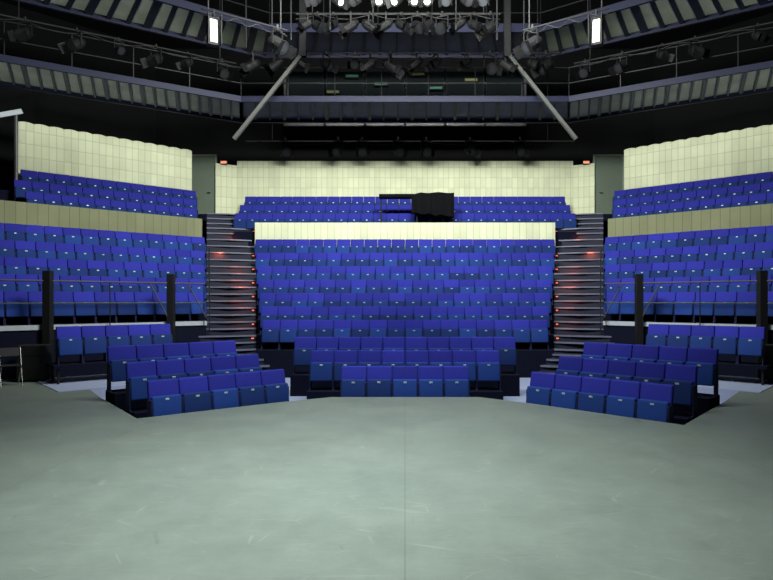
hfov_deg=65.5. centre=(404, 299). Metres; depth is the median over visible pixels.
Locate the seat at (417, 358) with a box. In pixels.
[405,350,428,374]
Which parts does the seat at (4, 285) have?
backrest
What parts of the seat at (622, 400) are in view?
backrest, panel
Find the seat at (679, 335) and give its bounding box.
[667,324,691,347]
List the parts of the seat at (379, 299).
backrest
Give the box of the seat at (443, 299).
[437,293,453,306]
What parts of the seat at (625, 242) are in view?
backrest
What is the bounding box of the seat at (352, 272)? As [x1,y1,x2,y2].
[345,266,360,279]
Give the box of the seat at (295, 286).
[288,280,304,292]
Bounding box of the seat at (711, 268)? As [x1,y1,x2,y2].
[703,260,723,275]
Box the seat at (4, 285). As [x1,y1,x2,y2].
[0,274,15,290]
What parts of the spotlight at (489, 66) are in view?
barn door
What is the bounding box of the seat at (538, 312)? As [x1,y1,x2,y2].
[532,306,550,334]
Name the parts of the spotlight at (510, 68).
barn door, barn door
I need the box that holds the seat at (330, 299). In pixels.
[324,293,339,306]
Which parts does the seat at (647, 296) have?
backrest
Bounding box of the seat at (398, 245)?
[391,239,404,252]
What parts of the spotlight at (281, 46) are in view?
barn door, barn door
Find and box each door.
[192,154,216,213]
[593,154,623,213]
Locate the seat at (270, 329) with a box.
[261,320,279,349]
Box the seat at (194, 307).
[188,293,207,320]
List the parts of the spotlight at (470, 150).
barn door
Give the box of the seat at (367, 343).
[361,337,382,364]
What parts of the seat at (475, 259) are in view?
backrest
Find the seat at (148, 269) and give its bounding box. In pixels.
[141,262,159,277]
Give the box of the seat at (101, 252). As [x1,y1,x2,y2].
[92,245,111,260]
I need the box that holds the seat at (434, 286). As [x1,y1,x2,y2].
[428,280,443,292]
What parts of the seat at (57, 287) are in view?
backrest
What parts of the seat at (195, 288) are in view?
backrest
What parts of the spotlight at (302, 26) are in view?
barn door, barn door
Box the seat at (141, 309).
[133,292,154,321]
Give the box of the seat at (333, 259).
[327,253,340,265]
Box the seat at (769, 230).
[765,225,772,241]
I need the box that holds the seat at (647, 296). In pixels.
[643,292,657,321]
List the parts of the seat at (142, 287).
backrest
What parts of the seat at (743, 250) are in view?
backrest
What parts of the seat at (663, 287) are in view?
backrest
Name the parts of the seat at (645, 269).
backrest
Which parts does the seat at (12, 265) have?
backrest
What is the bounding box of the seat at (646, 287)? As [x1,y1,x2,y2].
[643,278,654,291]
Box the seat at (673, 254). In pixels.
[664,247,682,262]
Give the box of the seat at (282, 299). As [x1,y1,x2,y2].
[275,293,291,306]
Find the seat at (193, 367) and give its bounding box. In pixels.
[183,357,213,376]
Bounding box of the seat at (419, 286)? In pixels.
[413,280,427,292]
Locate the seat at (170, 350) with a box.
[162,343,190,359]
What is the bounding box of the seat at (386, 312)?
[379,306,395,319]
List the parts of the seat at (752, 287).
backrest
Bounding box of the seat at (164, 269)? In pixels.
[157,263,175,277]
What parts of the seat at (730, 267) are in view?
backrest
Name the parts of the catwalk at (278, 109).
lighting catwalk, guard rail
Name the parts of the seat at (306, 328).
backrest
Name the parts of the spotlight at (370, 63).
barn door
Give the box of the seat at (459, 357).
[452,350,476,390]
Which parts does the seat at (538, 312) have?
backrest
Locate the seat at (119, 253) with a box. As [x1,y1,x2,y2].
[110,246,128,261]
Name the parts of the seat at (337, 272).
backrest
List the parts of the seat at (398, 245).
backrest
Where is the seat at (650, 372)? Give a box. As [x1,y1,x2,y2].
[632,362,665,383]
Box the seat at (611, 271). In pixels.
[603,264,620,287]
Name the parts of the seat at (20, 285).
backrest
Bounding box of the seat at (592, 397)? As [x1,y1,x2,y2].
[577,377,611,413]
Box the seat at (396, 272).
[390,266,404,279]
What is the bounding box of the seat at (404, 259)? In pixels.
[398,253,411,265]
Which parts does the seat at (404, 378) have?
backrest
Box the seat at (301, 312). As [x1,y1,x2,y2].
[294,306,311,319]
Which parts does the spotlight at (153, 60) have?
barn door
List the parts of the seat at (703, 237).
backrest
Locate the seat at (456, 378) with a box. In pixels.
[443,366,469,396]
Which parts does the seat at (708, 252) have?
backrest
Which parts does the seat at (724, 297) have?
panel, backrest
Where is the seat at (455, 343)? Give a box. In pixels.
[449,337,470,350]
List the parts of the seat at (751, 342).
panel, backrest, panel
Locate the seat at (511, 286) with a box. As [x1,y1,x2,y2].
[505,280,521,292]
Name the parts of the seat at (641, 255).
backrest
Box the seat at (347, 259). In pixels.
[341,253,354,265]
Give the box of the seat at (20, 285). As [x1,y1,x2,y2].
[15,274,38,298]
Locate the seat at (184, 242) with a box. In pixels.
[177,235,192,249]
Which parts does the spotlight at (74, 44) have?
barn door, barn door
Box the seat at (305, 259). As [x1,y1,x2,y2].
[298,253,312,266]
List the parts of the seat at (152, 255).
backrest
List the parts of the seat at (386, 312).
backrest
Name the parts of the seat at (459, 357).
backrest, panel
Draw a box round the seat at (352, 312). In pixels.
[345,306,362,327]
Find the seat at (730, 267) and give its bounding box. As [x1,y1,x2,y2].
[722,259,742,275]
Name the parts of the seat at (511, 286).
backrest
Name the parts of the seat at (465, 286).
backrest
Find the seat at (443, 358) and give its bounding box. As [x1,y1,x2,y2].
[429,350,452,380]
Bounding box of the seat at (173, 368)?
[155,359,186,379]
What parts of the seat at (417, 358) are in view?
backrest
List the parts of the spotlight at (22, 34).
barn door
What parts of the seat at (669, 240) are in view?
backrest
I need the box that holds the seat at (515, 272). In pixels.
[508,266,523,279]
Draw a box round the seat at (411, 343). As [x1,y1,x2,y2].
[405,337,426,350]
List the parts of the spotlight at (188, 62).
barn door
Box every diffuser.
[327,90,338,92]
[346,74,357,76]
[412,72,423,74]
[430,86,441,88]
[465,78,476,80]
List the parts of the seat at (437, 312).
backrest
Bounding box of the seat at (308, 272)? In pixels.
[301,266,315,279]
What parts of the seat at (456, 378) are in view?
backrest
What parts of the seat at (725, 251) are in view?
backrest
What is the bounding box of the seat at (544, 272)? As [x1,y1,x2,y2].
[538,266,553,289]
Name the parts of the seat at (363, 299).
backrest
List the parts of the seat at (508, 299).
backrest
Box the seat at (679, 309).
[673,292,695,322]
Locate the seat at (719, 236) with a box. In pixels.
[711,229,729,244]
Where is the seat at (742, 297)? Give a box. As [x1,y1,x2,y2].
[735,291,755,323]
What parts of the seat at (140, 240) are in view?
backrest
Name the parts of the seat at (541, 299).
backrest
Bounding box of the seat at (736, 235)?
[728,227,747,243]
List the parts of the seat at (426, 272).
backrest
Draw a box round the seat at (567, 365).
[555,356,582,375]
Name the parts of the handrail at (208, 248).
rail, post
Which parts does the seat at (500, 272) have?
backrest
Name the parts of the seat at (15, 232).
backrest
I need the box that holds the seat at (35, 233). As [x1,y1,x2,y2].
[24,224,44,241]
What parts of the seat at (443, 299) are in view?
backrest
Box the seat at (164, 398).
[146,378,181,416]
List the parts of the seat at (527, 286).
backrest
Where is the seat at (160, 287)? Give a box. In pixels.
[155,278,166,291]
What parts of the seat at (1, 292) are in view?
backrest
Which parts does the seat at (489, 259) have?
backrest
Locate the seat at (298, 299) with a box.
[291,293,307,306]
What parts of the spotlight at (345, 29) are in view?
barn door, barn door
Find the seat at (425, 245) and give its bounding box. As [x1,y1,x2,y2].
[419,239,431,252]
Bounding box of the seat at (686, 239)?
[677,231,694,246]
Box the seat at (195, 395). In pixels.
[178,376,211,412]
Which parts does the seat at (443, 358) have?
backrest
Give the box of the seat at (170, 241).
[162,234,177,249]
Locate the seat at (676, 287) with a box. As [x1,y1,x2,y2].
[671,277,690,291]
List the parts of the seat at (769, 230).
backrest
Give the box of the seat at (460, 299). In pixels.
[454,293,469,306]
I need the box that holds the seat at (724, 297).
[714,292,736,323]
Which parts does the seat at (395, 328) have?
backrest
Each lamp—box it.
[206,9,221,47]
[588,9,603,47]
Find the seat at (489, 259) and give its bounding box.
[483,253,497,267]
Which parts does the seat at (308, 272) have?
backrest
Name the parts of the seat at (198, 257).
backrest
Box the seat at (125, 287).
[119,277,138,291]
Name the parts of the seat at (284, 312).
backrest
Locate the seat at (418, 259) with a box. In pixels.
[412,253,425,266]
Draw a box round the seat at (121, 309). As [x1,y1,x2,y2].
[114,292,136,322]
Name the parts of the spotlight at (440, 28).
barn door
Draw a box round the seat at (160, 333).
[149,324,172,343]
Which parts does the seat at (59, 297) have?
backrest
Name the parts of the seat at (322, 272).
backrest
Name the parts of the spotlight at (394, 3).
barn door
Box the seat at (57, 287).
[38,275,60,291]
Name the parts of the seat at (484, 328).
backrest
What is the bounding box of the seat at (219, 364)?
[209,355,238,374]
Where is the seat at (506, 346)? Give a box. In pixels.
[493,337,516,373]
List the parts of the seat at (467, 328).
backrest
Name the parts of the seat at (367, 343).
backrest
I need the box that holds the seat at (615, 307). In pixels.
[602,293,621,320]
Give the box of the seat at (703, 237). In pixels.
[694,230,711,245]
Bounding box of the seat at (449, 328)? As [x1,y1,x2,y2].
[441,320,458,336]
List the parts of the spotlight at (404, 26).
barn door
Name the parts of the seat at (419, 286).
backrest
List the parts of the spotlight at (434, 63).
barn door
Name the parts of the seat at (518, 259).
backrest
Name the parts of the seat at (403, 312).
backrest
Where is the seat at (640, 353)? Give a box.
[630,344,659,362]
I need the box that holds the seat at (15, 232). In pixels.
[4,223,24,244]
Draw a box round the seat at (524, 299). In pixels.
[518,293,534,306]
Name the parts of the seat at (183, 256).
backrest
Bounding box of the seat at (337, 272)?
[331,266,345,284]
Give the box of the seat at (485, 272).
[479,266,493,279]
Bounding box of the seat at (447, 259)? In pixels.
[441,253,454,266]
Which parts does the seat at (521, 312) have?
backrest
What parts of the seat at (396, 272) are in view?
backrest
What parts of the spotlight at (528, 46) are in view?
barn door, barn door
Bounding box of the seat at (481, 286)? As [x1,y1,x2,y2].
[474,280,490,293]
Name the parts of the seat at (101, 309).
backrest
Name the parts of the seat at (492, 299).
backrest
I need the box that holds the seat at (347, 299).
[340,293,355,306]
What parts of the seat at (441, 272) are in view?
backrest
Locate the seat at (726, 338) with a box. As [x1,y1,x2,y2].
[713,326,739,363]
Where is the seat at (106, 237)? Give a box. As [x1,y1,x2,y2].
[98,230,115,245]
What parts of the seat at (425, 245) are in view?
backrest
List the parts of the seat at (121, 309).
backrest, panel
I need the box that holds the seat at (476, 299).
[470,293,485,306]
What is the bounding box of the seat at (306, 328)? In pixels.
[297,320,315,336]
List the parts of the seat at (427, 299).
backrest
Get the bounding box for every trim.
[0,321,206,330]
[603,321,772,329]
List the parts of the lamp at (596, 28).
barn door, barn door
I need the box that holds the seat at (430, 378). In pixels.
[418,366,443,396]
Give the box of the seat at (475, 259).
[469,253,482,265]
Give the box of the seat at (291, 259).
[284,253,298,265]
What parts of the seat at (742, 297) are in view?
backrest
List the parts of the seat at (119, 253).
backrest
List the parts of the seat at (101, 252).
backrest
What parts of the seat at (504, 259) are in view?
backrest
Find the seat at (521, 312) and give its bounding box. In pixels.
[515,306,532,321]
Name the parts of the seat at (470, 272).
backrest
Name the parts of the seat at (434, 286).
backrest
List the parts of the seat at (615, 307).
backrest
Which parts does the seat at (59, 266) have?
backrest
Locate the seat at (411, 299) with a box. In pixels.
[405,293,420,312]
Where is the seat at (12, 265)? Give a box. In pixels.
[4,257,26,273]
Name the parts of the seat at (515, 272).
backrest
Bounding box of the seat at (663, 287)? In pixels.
[653,277,672,291]
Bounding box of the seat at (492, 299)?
[486,293,502,306]
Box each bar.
[0,0,235,67]
[200,0,286,35]
[246,58,573,144]
[247,0,562,57]
[296,6,499,19]
[523,0,608,33]
[574,0,772,65]
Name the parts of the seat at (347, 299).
backrest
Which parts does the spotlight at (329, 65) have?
barn door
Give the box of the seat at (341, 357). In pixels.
[333,350,357,390]
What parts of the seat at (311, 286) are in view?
backrest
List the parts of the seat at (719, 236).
backrest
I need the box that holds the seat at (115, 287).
[100,276,120,291]
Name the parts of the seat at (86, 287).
backrest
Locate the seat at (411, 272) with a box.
[405,266,419,279]
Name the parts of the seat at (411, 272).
backrest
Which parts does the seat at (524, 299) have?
backrest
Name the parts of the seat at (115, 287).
backrest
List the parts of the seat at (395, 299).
backrest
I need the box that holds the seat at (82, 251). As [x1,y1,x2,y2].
[74,244,93,260]
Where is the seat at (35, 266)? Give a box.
[26,258,47,275]
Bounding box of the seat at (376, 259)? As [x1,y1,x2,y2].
[369,253,383,269]
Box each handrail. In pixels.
[208,248,209,334]
[600,248,601,334]
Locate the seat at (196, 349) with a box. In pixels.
[188,341,214,357]
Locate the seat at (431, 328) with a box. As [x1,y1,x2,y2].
[423,320,440,336]
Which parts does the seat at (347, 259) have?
backrest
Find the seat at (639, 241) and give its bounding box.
[632,234,647,249]
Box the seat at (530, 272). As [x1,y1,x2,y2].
[523,266,538,279]
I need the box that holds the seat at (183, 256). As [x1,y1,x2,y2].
[175,250,191,263]
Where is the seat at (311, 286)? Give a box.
[304,280,319,292]
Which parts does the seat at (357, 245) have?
backrest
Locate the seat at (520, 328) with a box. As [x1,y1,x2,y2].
[512,320,530,349]
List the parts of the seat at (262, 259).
backrest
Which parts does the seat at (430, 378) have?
backrest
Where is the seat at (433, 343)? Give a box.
[427,337,448,364]
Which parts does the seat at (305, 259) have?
backrest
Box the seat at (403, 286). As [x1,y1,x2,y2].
[397,280,412,292]
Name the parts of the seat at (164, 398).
panel, backrest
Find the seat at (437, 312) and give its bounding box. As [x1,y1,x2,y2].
[431,306,447,327]
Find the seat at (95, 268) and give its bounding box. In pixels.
[86,260,106,275]
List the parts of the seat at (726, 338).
backrest, panel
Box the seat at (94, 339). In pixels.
[81,325,106,362]
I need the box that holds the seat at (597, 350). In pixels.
[581,342,607,358]
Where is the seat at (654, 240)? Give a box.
[646,233,662,248]
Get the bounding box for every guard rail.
[0,271,205,362]
[604,271,772,377]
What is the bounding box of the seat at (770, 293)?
[768,291,772,316]
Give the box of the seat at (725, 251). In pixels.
[716,244,735,260]
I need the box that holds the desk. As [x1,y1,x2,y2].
[379,192,453,222]
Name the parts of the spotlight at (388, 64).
barn door, barn door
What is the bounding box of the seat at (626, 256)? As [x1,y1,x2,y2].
[618,250,634,263]
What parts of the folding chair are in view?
backrest, seat, leg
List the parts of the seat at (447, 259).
backrest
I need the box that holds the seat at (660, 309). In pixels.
[655,292,676,321]
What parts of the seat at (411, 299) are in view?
backrest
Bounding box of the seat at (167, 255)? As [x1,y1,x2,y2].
[160,249,176,263]
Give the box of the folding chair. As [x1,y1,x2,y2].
[0,347,22,387]
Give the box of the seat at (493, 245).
[487,239,500,252]
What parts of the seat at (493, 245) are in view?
backrest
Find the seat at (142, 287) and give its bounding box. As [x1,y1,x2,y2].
[137,277,156,291]
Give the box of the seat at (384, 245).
[378,239,390,252]
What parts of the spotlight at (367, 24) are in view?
barn door, barn door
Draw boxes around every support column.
[299,0,306,57]
[503,0,510,57]
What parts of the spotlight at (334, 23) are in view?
barn door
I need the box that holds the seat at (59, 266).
[47,259,68,275]
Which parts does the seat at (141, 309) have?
backrest, panel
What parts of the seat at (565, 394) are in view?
backrest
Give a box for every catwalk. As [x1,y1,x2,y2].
[0,19,569,122]
[12,0,270,57]
[264,0,545,58]
[539,0,772,57]
[567,27,772,122]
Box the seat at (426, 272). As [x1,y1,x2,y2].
[420,266,434,279]
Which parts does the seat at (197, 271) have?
backrest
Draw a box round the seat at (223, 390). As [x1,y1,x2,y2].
[207,373,238,409]
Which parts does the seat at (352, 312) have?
backrest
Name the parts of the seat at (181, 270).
backrest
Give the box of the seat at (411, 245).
[405,239,418,252]
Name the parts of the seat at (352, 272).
backrest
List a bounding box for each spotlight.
[7,17,32,41]
[58,27,85,53]
[113,37,129,57]
[140,44,162,68]
[175,51,193,69]
[216,58,233,80]
[238,51,260,76]
[262,51,283,75]
[267,24,297,59]
[279,137,294,158]
[294,57,309,72]
[295,12,311,34]
[305,0,320,6]
[311,11,330,35]
[320,51,338,73]
[321,12,338,31]
[328,137,342,157]
[331,0,347,9]
[338,11,358,39]
[343,0,361,8]
[347,51,359,68]
[356,137,369,157]
[358,51,376,75]
[361,11,383,39]
[371,0,384,6]
[374,12,393,35]
[382,50,404,78]
[385,0,402,8]
[393,137,407,157]
[395,11,413,34]
[405,51,422,73]
[407,0,422,6]
[411,11,429,35]
[416,11,434,35]
[418,0,433,7]
[421,137,434,157]
[423,51,441,72]
[430,11,448,35]
[438,0,452,6]
[449,12,465,35]
[456,51,471,70]
[460,0,477,7]
[465,137,481,158]
[467,12,484,34]
[475,0,489,6]
[475,11,498,40]
[483,50,502,75]
[497,57,518,77]
[512,24,542,59]
[514,137,528,156]
[526,51,540,71]
[530,50,553,77]
[575,59,590,79]
[608,51,628,76]
[656,43,674,61]
[688,35,710,58]
[751,23,772,42]
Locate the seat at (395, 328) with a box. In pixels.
[387,320,404,336]
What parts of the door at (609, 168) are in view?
frame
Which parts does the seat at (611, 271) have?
backrest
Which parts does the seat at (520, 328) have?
backrest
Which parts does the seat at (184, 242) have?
backrest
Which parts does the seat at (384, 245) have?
backrest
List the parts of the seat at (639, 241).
backrest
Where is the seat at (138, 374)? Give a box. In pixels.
[125,361,158,412]
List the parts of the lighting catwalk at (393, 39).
guard rail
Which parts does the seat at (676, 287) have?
backrest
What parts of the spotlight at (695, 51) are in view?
barn door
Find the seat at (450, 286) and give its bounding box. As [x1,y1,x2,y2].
[444,280,458,298]
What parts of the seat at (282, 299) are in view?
backrest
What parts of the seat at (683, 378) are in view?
backrest, panel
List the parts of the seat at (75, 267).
backrest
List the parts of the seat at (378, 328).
backrest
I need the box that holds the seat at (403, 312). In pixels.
[397,306,412,319]
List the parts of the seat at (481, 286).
backrest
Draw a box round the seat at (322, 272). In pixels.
[316,266,330,279]
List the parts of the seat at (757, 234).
backrest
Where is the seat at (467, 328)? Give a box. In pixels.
[458,320,476,336]
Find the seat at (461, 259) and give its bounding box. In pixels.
[455,253,468,265]
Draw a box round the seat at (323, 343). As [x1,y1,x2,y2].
[316,337,338,350]
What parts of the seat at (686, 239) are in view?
backrest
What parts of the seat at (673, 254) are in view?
backrest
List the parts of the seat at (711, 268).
backrest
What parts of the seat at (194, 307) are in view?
backrest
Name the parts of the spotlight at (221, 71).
barn door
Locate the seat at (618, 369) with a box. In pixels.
[605,360,636,380]
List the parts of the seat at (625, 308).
backrest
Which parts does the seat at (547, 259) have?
backrest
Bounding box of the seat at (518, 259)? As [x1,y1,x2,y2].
[511,253,525,265]
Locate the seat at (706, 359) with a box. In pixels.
[686,347,718,397]
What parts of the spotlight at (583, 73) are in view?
barn door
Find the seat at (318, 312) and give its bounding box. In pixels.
[311,306,328,319]
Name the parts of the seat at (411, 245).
backrest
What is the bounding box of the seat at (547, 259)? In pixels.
[539,253,554,275]
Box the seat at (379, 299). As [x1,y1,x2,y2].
[372,293,388,312]
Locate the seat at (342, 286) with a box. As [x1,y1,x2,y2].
[335,280,350,297]
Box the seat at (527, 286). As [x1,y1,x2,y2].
[521,280,536,292]
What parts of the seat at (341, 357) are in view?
panel, backrest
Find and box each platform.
[46,360,106,383]
[718,360,772,384]
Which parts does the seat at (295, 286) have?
backrest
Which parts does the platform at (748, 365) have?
leg, leg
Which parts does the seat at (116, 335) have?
backrest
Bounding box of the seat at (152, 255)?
[144,248,161,262]
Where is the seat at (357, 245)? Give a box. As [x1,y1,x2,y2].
[350,239,363,255]
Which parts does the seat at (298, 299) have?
backrest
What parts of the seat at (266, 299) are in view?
backrest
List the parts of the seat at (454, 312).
backrest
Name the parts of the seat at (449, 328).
backrest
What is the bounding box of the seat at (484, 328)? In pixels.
[476,320,494,348]
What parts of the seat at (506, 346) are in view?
backrest, panel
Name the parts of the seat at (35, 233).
backrest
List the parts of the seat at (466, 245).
backrest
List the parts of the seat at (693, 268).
backrest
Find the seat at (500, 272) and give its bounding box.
[494,266,508,279]
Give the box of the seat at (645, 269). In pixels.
[634,263,652,277]
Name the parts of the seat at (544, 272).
backrest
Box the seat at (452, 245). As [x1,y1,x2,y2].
[446,239,459,255]
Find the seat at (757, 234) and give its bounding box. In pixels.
[746,226,765,242]
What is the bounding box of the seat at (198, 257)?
[190,250,206,273]
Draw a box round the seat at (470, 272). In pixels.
[464,266,478,284]
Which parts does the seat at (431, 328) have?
backrest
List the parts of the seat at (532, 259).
backrest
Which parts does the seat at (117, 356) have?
panel, backrest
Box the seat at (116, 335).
[105,325,129,345]
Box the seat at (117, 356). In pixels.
[106,345,137,392]
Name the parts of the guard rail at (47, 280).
post, rail, rail, slim post, post, slim post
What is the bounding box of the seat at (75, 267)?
[67,259,87,275]
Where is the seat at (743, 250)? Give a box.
[734,243,754,259]
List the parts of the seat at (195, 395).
panel, backrest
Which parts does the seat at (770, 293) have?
backrest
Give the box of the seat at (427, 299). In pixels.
[421,293,437,312]
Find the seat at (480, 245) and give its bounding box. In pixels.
[473,239,486,252]
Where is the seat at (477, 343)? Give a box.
[471,337,493,350]
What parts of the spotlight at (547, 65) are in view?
barn door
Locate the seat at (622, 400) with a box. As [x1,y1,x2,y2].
[606,379,641,417]
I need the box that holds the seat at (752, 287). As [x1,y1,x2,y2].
[749,275,771,291]
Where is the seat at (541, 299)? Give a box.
[534,293,551,319]
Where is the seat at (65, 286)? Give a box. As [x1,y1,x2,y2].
[59,275,81,291]
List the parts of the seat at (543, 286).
backrest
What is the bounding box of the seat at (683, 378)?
[662,364,697,417]
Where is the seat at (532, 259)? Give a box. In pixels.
[525,253,540,265]
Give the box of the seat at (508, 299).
[502,293,518,306]
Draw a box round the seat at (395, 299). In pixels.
[389,293,404,312]
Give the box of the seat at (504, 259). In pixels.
[497,253,511,266]
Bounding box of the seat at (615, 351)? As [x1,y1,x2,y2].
[605,343,632,360]
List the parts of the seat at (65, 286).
backrest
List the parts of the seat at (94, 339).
backrest, panel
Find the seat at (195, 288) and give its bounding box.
[189,278,207,304]
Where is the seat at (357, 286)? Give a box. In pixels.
[351,280,365,298]
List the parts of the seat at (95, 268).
backrest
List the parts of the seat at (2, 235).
backrest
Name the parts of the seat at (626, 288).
backrest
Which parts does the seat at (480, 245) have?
backrest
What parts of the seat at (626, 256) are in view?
backrest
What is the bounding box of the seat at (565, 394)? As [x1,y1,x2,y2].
[551,374,582,409]
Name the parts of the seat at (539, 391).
backrest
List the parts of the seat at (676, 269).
backrest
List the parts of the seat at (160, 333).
backrest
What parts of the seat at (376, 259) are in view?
backrest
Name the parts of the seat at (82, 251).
backrest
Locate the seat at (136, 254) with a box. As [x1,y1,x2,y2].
[127,247,145,262]
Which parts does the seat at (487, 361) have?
backrest, panel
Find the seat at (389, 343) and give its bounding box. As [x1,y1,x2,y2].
[383,337,404,350]
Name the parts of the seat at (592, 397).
backrest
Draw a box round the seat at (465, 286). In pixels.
[459,280,474,297]
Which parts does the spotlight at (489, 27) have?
barn door, barn door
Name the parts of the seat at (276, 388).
backrest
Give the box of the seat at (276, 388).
[260,369,288,403]
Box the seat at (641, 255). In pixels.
[633,249,649,263]
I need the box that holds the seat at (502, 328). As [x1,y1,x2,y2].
[494,320,512,336]
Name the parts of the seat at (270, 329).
panel, backrest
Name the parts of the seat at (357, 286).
backrest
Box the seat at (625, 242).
[617,235,632,249]
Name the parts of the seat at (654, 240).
backrest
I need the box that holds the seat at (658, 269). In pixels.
[650,262,668,277]
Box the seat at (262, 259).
[255,253,270,275]
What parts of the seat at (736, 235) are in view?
backrest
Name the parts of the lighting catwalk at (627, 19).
guard rail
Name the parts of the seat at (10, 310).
panel, backrest, panel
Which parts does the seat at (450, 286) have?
backrest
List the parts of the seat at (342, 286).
backrest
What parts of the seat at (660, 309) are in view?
panel, backrest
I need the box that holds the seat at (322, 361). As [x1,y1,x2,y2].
[309,350,333,390]
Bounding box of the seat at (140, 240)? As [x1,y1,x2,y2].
[131,232,147,247]
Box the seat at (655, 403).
[637,382,673,423]
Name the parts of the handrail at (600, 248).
post, rail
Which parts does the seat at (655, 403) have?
backrest, panel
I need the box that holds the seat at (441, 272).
[435,266,449,284]
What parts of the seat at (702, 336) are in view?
backrest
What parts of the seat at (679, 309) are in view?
panel, backrest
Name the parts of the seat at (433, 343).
backrest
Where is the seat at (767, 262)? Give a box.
[762,258,772,275]
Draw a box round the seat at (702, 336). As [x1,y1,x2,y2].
[690,325,714,347]
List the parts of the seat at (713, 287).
backrest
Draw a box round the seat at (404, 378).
[392,366,417,396]
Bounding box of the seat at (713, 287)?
[708,276,729,291]
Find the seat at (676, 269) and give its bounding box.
[667,262,686,276]
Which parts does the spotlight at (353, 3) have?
barn door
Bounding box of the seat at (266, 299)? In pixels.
[258,293,275,319]
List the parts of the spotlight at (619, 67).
barn door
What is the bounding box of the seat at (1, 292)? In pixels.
[0,291,4,324]
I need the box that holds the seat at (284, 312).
[277,306,294,321]
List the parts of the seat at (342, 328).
backrest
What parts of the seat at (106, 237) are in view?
backrest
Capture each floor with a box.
[0,190,197,217]
[0,314,202,324]
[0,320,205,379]
[0,374,772,579]
[106,388,146,410]
[124,406,146,417]
[198,214,206,225]
[234,231,575,260]
[256,346,720,403]
[257,305,552,318]
[257,319,552,332]
[257,333,552,347]
[257,348,552,377]
[290,372,519,395]
[307,387,502,399]
[603,214,611,225]
[604,320,772,377]
[607,314,772,323]
[673,393,719,415]
[674,411,698,424]
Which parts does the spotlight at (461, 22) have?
barn door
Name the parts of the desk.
leg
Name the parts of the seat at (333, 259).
backrest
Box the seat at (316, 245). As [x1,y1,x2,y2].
[309,239,322,252]
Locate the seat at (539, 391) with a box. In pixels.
[526,372,555,405]
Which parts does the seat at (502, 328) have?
backrest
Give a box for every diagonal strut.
[232,55,301,139]
[508,55,577,139]
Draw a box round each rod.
[245,0,246,47]
[271,0,272,25]
[290,0,291,39]
[329,0,330,29]
[372,6,373,23]
[455,0,456,29]
[496,0,497,39]
[523,0,524,40]
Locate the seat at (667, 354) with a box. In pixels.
[657,346,687,364]
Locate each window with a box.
[284,69,325,125]
[326,72,365,125]
[366,69,405,125]
[405,69,445,125]
[446,70,485,125]
[485,69,525,125]
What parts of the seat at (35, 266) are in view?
backrest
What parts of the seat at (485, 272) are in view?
backrest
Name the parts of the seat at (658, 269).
backrest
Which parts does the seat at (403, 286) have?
backrest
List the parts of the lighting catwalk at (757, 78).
guard rail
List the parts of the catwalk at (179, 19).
guard rail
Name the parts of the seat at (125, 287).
backrest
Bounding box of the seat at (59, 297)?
[54,291,74,323]
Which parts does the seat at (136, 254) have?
backrest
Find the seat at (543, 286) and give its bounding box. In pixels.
[536,280,552,304]
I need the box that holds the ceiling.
[0,0,772,48]
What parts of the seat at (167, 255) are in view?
backrest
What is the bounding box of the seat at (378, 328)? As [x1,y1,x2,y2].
[369,320,386,336]
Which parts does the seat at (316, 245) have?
backrest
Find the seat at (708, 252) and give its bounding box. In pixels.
[698,245,717,260]
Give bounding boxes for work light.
[326,90,339,94]
[345,74,358,78]
[374,82,387,86]
[411,72,424,76]
[429,86,442,90]
[464,78,477,82]
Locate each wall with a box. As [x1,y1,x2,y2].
[0,1,155,190]
[0,200,201,236]
[18,122,191,190]
[156,49,653,345]
[215,163,236,213]
[237,161,572,212]
[255,223,554,246]
[573,163,594,213]
[608,203,772,236]
[624,125,772,189]
[654,13,772,143]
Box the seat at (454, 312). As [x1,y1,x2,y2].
[447,306,464,327]
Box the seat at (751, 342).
[737,326,765,365]
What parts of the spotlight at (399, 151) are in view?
barn door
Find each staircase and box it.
[199,213,269,370]
[537,213,611,373]
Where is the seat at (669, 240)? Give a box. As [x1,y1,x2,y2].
[662,232,678,247]
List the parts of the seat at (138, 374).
panel, backrest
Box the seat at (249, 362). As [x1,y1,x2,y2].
[234,354,262,372]
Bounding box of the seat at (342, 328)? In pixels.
[333,320,351,336]
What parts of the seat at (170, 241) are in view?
backrest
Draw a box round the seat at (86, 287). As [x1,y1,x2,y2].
[80,276,101,291]
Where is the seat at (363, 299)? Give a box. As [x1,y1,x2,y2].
[356,293,372,306]
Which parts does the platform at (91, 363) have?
leg, leg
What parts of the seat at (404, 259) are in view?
backrest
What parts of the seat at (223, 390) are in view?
backrest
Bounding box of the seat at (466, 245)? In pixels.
[459,239,473,252]
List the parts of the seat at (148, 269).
backrest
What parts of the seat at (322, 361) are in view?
panel, backrest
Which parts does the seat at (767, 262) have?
backrest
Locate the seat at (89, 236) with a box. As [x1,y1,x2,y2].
[80,229,98,244]
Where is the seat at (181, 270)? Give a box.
[174,264,190,278]
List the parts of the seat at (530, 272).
backrest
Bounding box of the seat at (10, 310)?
[3,291,28,324]
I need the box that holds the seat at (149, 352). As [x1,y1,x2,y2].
[135,344,164,361]
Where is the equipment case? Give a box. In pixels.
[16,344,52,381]
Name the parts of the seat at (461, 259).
backrest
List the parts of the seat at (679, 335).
backrest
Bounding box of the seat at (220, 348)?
[212,340,237,356]
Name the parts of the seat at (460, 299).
backrest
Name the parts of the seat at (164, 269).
backrest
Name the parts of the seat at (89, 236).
backrest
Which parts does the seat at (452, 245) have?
backrest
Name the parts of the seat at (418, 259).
backrest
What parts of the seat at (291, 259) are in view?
backrest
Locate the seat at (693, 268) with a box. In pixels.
[685,261,704,276]
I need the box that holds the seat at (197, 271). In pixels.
[189,264,206,287]
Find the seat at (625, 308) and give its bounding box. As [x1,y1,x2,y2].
[619,292,634,320]
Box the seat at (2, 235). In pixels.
[0,223,4,239]
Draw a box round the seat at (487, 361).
[476,350,500,390]
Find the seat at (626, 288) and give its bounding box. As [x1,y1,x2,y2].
[619,278,634,292]
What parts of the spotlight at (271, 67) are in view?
barn door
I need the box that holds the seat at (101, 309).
[94,292,116,322]

